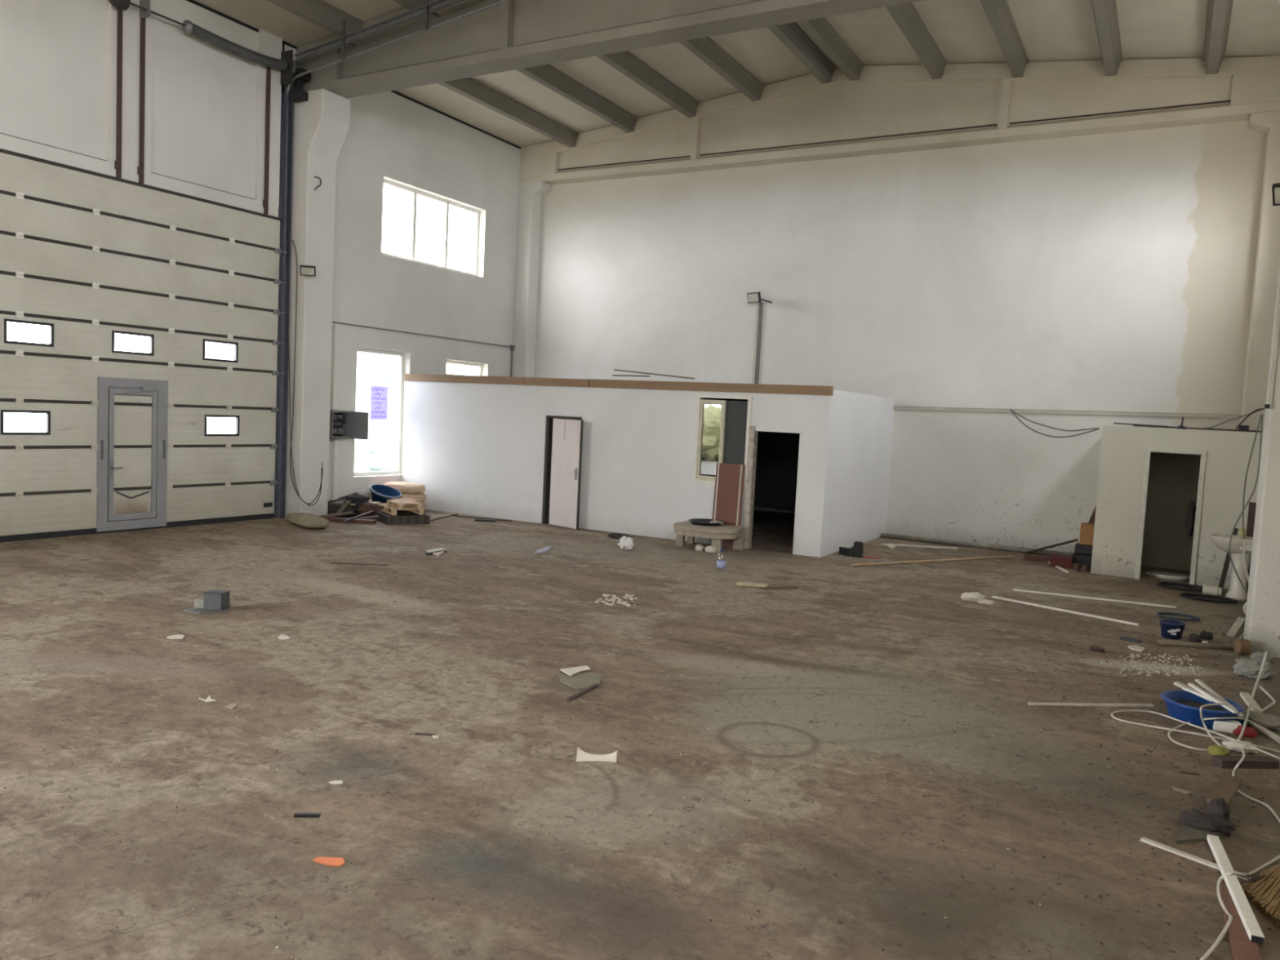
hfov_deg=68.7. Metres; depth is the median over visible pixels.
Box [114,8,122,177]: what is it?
steel post
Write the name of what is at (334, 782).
chip
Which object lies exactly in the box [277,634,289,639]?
paper scrap
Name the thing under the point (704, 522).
tray
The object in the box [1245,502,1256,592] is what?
plank
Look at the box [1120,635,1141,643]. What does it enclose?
handle
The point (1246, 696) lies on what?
strip
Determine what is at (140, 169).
steel post
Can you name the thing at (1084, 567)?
tin
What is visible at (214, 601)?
box
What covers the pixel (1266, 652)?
cable
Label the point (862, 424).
wall
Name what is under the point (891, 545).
chip
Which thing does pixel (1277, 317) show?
conduit
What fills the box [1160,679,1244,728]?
basin
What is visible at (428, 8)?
ceiling track
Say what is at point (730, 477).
board
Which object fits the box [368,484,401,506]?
basin
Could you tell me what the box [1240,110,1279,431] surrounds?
concrete pillar
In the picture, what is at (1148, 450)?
door frame
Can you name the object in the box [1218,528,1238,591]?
plank
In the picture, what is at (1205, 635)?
stone
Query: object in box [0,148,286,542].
garage door
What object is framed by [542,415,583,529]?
door
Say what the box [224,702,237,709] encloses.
paper scrap
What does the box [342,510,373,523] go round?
plank
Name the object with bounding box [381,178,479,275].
window
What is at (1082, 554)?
plastic crate
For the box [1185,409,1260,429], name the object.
cable
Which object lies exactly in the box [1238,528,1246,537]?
sponge
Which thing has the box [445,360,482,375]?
window
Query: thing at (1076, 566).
tin
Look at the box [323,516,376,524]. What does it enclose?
plank
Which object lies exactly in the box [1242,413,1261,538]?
cable
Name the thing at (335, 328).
conduit
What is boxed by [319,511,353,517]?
plank
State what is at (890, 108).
roof beam
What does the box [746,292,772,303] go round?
floodlight
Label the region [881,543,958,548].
strip
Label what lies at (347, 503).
plank
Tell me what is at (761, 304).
conduit
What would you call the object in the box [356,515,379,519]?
plank
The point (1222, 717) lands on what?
cable
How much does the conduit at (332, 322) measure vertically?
0.028 m
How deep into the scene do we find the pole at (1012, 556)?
14.33 m
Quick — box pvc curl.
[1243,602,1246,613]
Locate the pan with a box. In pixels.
[1145,570,1189,580]
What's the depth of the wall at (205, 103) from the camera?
15.01 m
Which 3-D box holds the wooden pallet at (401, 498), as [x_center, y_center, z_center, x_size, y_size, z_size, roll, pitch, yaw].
[-4.263,0.391,16.896,0.400,0.103,0.600,-1,5,-40]
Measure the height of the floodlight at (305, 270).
0.166 m
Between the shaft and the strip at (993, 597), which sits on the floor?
the strip at (993, 597)
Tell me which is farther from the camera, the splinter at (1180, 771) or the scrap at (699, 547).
the scrap at (699, 547)
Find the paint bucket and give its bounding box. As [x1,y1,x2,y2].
[1159,619,1186,639]
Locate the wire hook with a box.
[314,176,321,191]
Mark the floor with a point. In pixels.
(616, 881)
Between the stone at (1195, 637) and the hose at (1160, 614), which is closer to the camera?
the stone at (1195, 637)
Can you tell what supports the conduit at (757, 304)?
attached to the wall at (1114, 271)
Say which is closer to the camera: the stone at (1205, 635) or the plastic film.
the stone at (1205, 635)
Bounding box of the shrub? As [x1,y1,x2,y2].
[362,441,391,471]
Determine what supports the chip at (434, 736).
on the floor
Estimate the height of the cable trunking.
0.137 m
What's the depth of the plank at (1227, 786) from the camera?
5.46 m
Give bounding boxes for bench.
[673,520,745,552]
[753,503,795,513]
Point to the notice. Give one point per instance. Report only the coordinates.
(379, 394)
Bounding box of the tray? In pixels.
[688,518,724,525]
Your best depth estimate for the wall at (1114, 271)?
16.78 m
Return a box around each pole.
[851,555,1013,566]
[1026,538,1077,553]
[1157,638,1251,654]
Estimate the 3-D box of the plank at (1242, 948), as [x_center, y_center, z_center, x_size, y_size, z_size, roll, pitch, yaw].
[2.566,1.905,4.008,0.100,0.012,0.770,5,5,27]
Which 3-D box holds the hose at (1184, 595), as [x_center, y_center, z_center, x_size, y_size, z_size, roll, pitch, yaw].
[7.394,1.536,12.184,0.651,0.045,0.426,5,5,29]
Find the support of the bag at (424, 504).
on the floor
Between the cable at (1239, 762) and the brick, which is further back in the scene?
the brick
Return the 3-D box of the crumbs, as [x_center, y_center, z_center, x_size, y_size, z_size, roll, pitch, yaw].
[-0.954,1.386,8.780,12.226,0.023,10.776,5,5,29]
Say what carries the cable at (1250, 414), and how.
attached to the junction box at (1242, 428)
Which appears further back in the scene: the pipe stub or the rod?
the pipe stub
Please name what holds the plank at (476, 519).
on the floor
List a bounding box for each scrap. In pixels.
[166,634,184,639]
[198,695,216,702]
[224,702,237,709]
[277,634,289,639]
[426,547,446,555]
[694,544,704,551]
[704,545,715,552]
[1128,644,1144,652]
[1172,786,1193,794]
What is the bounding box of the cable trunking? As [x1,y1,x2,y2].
[893,406,1240,417]
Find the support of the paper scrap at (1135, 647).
on the floor
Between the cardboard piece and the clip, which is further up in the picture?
the clip
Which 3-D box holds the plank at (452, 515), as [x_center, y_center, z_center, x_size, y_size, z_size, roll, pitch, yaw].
[-2.881,0.697,17.085,1.222,0.020,0.040,4,4,20]
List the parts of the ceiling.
roof panel, roof panel, roof panel, roof panel, roof panel, roof panel, roof panel, roof panel, roof panel, roof panel, roof panel, roof panel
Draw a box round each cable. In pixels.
[287,231,323,504]
[289,240,322,506]
[1008,408,1099,431]
[1010,410,1099,437]
[1111,710,1279,759]
[1167,716,1279,751]
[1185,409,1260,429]
[1199,855,1279,959]
[1200,702,1232,746]
[1228,414,1262,595]
[1232,747,1279,823]
[1235,408,1264,429]
[1237,651,1267,739]
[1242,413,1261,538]
[1242,540,1248,584]
[1258,685,1275,712]
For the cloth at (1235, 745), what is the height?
0.070 m
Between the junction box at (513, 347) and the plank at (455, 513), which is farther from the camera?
the junction box at (513, 347)
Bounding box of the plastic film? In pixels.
[533,546,551,554]
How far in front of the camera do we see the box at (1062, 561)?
14.46 m
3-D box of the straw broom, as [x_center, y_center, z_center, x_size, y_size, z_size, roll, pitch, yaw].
[2.974,1.863,4.345,0.251,0.083,0.909,7,6,44]
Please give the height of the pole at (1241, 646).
0.149 m
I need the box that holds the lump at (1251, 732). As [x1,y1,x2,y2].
[1232,724,1257,737]
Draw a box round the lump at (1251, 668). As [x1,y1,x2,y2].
[1232,657,1276,679]
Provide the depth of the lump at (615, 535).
15.24 m
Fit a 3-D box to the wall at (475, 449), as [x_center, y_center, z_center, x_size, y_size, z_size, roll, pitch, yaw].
[-0.895,-0.383,16.347,8.590,2.470,0.120,5,5,29]
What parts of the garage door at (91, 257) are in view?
panel, panel, panel, bolt plate, handle plate, wicket frame, door panel, door panel, wicket door, door panel, door panel, panel, panel, panel, panel, panel, panel, bolt plate, panel, panel, panel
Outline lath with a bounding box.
[1113,422,1262,432]
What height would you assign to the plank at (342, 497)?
0.170 m
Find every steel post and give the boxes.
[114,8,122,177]
[137,17,145,183]
[262,66,271,214]
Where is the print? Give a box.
[1167,628,1180,635]
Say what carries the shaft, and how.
attached to the wall at (205, 103)
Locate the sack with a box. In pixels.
[286,512,328,528]
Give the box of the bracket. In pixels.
[1176,417,1186,429]
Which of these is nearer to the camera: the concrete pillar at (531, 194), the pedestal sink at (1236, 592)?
the pedestal sink at (1236, 592)
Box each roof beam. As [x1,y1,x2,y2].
[296,0,923,98]
[520,54,1279,185]
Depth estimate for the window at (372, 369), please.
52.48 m
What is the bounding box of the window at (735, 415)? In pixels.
[693,394,752,487]
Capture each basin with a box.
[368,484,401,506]
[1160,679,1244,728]
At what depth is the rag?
13.56 m
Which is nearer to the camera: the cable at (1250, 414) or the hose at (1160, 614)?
the hose at (1160, 614)
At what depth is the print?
9.66 m
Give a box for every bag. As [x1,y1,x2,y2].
[383,481,425,493]
[401,493,426,502]
[422,502,426,511]
[617,535,634,550]
[960,591,995,604]
[1238,711,1279,731]
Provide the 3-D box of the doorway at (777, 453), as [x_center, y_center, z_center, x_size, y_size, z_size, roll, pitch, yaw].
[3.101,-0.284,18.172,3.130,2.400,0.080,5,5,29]
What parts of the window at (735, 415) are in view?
sash, dark pane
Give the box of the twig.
[414,732,436,735]
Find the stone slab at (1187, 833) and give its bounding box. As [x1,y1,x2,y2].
[1176,822,1221,844]
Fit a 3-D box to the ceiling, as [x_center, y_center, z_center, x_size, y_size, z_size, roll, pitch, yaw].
[-2.950,-6.777,5.682,15.050,1.141,28.100,5,5,29]
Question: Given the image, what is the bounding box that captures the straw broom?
[1240,864,1279,926]
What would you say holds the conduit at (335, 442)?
attached to the wall at (205, 103)
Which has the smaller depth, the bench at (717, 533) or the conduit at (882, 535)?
the bench at (717, 533)
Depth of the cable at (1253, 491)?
11.96 m
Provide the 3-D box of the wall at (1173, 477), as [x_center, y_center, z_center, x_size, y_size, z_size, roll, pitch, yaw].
[8.257,0.432,14.141,2.120,2.050,1.550,5,5,29]
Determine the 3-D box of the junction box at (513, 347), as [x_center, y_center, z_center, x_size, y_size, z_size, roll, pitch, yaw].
[-2.878,-2.983,21.097,0.080,0.100,0.090,5,5,29]
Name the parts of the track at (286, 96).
curved rail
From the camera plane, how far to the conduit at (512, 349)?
21.12 m
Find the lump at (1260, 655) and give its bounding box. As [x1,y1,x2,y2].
[1249,651,1273,662]
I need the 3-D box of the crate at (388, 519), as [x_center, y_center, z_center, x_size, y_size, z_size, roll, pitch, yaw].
[-4.173,0.631,16.288,0.740,0.140,1.120,0,5,-29]
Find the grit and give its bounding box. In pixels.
[3,518,1279,959]
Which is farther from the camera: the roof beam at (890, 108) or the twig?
the roof beam at (890, 108)
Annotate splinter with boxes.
[426,549,446,555]
[566,683,598,702]
[767,586,797,589]
[1179,770,1199,775]
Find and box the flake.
[558,672,601,689]
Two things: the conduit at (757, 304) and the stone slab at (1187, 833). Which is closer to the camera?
the stone slab at (1187, 833)
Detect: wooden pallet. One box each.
[377,502,423,515]
[386,499,422,509]
[390,497,422,502]
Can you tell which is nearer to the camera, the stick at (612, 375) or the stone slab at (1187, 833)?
the stone slab at (1187, 833)
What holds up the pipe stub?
on the floor
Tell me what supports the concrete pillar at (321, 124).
on the floor
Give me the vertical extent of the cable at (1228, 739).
0.055 m
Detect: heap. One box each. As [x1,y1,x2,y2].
[327,502,357,516]
[355,502,386,515]
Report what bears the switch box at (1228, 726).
on the floor
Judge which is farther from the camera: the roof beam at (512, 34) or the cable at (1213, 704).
the roof beam at (512, 34)
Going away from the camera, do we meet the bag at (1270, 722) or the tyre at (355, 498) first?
the bag at (1270, 722)
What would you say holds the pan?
on the floor
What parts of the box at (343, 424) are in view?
plate, door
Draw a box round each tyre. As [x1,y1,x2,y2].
[343,499,368,506]
[346,494,368,502]
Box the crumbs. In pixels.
[3,534,1211,959]
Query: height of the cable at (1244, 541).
0.789 m
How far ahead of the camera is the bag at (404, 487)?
17.60 m
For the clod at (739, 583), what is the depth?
11.48 m
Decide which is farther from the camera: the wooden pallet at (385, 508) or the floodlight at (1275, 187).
the wooden pallet at (385, 508)
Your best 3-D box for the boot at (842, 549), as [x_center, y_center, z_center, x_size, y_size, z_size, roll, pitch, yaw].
[3.320,1.119,14.707,0.240,0.110,0.318,0,5,-30]
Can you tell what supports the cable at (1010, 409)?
hanging from the cable trunking
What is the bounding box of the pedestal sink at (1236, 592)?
[1210,533,1253,600]
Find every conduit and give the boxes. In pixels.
[330,324,339,409]
[330,439,339,503]
[332,321,511,347]
[510,349,512,376]
[751,302,759,383]
[754,302,763,383]
[880,533,1073,555]
[1267,282,1279,406]
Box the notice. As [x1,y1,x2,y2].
[369,385,387,419]
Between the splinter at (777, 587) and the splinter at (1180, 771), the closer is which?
the splinter at (1180, 771)
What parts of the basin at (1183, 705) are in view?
plastic strip, plastic strip, plastic strip, plastic strip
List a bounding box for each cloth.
[1206,744,1231,755]
[1221,739,1258,753]
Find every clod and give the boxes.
[735,581,768,588]
[1089,645,1105,652]
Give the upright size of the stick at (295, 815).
0.015 m
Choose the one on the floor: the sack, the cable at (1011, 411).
the sack
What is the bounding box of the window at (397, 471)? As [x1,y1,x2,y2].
[353,347,404,475]
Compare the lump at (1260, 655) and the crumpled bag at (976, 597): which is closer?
the lump at (1260, 655)
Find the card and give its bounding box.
[312,857,344,866]
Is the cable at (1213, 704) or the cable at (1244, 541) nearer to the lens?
the cable at (1213, 704)
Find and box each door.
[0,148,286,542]
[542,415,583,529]
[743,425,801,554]
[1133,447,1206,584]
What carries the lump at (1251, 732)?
on the floor
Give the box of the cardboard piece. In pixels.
[366,501,380,504]
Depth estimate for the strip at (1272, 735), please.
6.62 m
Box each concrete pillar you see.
[284,88,350,517]
[511,181,551,377]
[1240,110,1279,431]
[1243,0,1279,657]
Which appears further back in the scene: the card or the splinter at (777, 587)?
the splinter at (777, 587)
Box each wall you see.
[0,0,521,503]
[401,381,832,557]
[534,120,1267,552]
[822,389,894,556]
[1090,425,1262,589]
[1141,452,1200,570]
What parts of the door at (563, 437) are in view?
handle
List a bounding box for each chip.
[328,780,342,784]
[431,734,439,738]
[886,542,896,549]
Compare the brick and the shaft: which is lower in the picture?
the brick
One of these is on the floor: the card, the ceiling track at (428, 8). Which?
the card
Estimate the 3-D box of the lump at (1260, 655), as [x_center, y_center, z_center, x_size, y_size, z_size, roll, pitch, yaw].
[5.894,1.678,8.883,0.188,0.091,0.150,5,5,29]
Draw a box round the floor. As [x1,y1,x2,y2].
[0,509,1279,959]
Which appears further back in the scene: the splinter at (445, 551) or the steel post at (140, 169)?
the steel post at (140, 169)
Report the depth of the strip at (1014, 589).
11.80 m
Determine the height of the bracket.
0.171 m
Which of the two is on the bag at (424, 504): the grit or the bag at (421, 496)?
the bag at (421, 496)
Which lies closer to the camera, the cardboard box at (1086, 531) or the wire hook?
the cardboard box at (1086, 531)
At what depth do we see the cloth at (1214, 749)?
6.15 m
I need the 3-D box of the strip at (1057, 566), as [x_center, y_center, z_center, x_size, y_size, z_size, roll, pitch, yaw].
[6.472,1.329,14.629,0.040,0.020,1.382,3,4,9]
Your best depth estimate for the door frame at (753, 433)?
14.78 m
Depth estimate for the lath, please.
13.53 m
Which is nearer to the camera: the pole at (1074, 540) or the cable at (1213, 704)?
the cable at (1213, 704)
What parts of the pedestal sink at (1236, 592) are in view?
bowl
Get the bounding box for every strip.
[560,665,590,676]
[576,746,617,762]
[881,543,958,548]
[991,595,1138,626]
[1013,588,1176,608]
[1027,702,1154,706]
[1048,561,1068,573]
[1140,836,1253,880]
[1226,617,1244,637]
[1240,692,1262,713]
[1247,721,1279,741]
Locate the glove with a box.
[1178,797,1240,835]
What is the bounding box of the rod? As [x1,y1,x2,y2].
[329,562,388,565]
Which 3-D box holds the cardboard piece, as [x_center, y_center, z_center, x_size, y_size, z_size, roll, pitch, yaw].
[-4.689,0.399,16.619,0.328,0.015,0.234,6,5,42]
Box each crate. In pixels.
[374,508,430,524]
[1071,542,1093,568]
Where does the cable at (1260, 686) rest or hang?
on the floor
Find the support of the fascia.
attached to the wall at (475, 449)
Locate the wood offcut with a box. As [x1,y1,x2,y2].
[401,510,413,515]
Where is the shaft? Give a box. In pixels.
[108,0,310,102]
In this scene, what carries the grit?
on the floor
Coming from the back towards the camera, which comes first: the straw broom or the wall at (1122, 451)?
the wall at (1122, 451)
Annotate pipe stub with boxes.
[1201,584,1222,595]
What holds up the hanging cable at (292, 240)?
hanging from the concrete pillar at (321, 124)
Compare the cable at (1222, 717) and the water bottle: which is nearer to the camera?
the cable at (1222, 717)
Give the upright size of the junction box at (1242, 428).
0.090 m
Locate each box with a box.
[182,589,231,614]
[328,410,368,439]
[509,345,515,350]
[1049,554,1073,568]
[1079,522,1094,545]
[1213,720,1241,733]
[1238,425,1248,431]
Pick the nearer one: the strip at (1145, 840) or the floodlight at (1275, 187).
the strip at (1145, 840)
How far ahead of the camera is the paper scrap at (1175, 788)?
5.51 m
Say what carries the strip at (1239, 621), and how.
on the floor
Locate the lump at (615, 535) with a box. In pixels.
[607,533,631,539]
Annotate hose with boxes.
[1155,582,1202,591]
[1156,612,1200,621]
[1179,592,1237,603]
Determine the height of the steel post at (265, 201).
2.325 m
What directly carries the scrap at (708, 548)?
on the floor
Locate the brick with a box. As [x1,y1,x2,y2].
[1024,553,1050,563]
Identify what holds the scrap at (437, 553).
on the floor
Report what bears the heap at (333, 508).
on the floor
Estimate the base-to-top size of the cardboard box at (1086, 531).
0.330 m
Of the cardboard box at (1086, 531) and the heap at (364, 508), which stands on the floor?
the heap at (364, 508)
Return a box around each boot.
[839,546,853,556]
[842,541,863,557]
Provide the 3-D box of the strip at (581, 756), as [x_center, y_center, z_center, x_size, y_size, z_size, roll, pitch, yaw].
[-0.256,1.624,5.548,0.242,0.078,0.046,2,4,-4]
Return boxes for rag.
[1185,497,1196,538]
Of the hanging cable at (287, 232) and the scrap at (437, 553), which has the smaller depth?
the scrap at (437, 553)
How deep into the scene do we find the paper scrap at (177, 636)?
7.84 m
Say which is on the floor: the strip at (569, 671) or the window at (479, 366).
the strip at (569, 671)
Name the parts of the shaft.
bearing plate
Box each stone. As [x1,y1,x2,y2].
[1187,633,1201,642]
[1200,631,1213,639]
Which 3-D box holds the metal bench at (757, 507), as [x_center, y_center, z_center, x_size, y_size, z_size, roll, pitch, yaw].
[2.680,0.748,17.145,2.400,0.450,0.600,5,5,29]
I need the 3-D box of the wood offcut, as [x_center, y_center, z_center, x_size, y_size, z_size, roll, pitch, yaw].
[-4.245,0.546,16.973,0.460,0.205,0.300,5,5,29]
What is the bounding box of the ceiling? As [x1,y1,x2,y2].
[193,0,1279,147]
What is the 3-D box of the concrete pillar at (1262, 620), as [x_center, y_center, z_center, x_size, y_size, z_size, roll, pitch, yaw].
[6.391,-1.786,9.160,0.840,7.100,0.600,5,5,29]
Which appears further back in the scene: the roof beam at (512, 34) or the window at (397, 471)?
the window at (397, 471)
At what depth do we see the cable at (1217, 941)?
4.20 m
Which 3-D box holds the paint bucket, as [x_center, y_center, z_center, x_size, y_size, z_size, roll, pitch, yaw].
[5.541,1.561,9.755,0.244,0.165,0.244,5,5,29]
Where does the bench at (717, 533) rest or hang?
on the floor
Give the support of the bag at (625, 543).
on the floor
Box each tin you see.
[1072,563,1079,570]
[1080,564,1088,572]
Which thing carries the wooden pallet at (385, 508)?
on the crate at (388, 519)
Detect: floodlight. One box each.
[299,265,315,276]
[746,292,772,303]
[1271,182,1279,205]
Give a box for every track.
[274,0,510,517]
[293,0,466,62]
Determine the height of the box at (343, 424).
0.540 m
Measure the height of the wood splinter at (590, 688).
0.050 m
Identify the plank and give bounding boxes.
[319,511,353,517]
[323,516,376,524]
[327,493,358,503]
[334,500,351,516]
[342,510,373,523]
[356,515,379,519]
[430,513,458,520]
[452,515,512,521]
[475,518,496,522]
[1206,773,1242,805]
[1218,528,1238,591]
[1219,883,1261,959]
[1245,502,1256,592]
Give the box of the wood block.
[1212,755,1279,768]
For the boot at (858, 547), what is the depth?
14.48 m
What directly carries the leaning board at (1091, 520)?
on the floor
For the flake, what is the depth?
7.15 m
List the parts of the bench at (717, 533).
leg, leg, seat, leg, leg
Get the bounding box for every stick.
[293,813,320,817]
[612,374,649,377]
[613,368,694,379]
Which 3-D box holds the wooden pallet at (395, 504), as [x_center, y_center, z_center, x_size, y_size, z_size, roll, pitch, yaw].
[-4.060,0.421,16.116,0.420,0.103,0.550,0,5,-35]
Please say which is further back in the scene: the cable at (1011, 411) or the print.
the cable at (1011, 411)
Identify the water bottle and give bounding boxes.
[716,548,725,568]
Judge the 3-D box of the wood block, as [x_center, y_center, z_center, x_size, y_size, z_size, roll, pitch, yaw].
[3.879,1.807,5.997,0.389,0.050,0.090,2,4,-5]
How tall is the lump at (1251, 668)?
0.157 m
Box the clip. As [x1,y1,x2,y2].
[1264,404,1270,408]
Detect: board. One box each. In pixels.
[710,462,745,547]
[1088,505,1096,523]
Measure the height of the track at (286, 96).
7.851 m
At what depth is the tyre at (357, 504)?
16.48 m
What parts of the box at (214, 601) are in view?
plate, lid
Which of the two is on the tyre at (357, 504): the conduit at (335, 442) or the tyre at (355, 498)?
the tyre at (355, 498)
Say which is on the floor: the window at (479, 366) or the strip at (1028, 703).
the strip at (1028, 703)
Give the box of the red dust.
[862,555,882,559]
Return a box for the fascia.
[404,373,833,395]

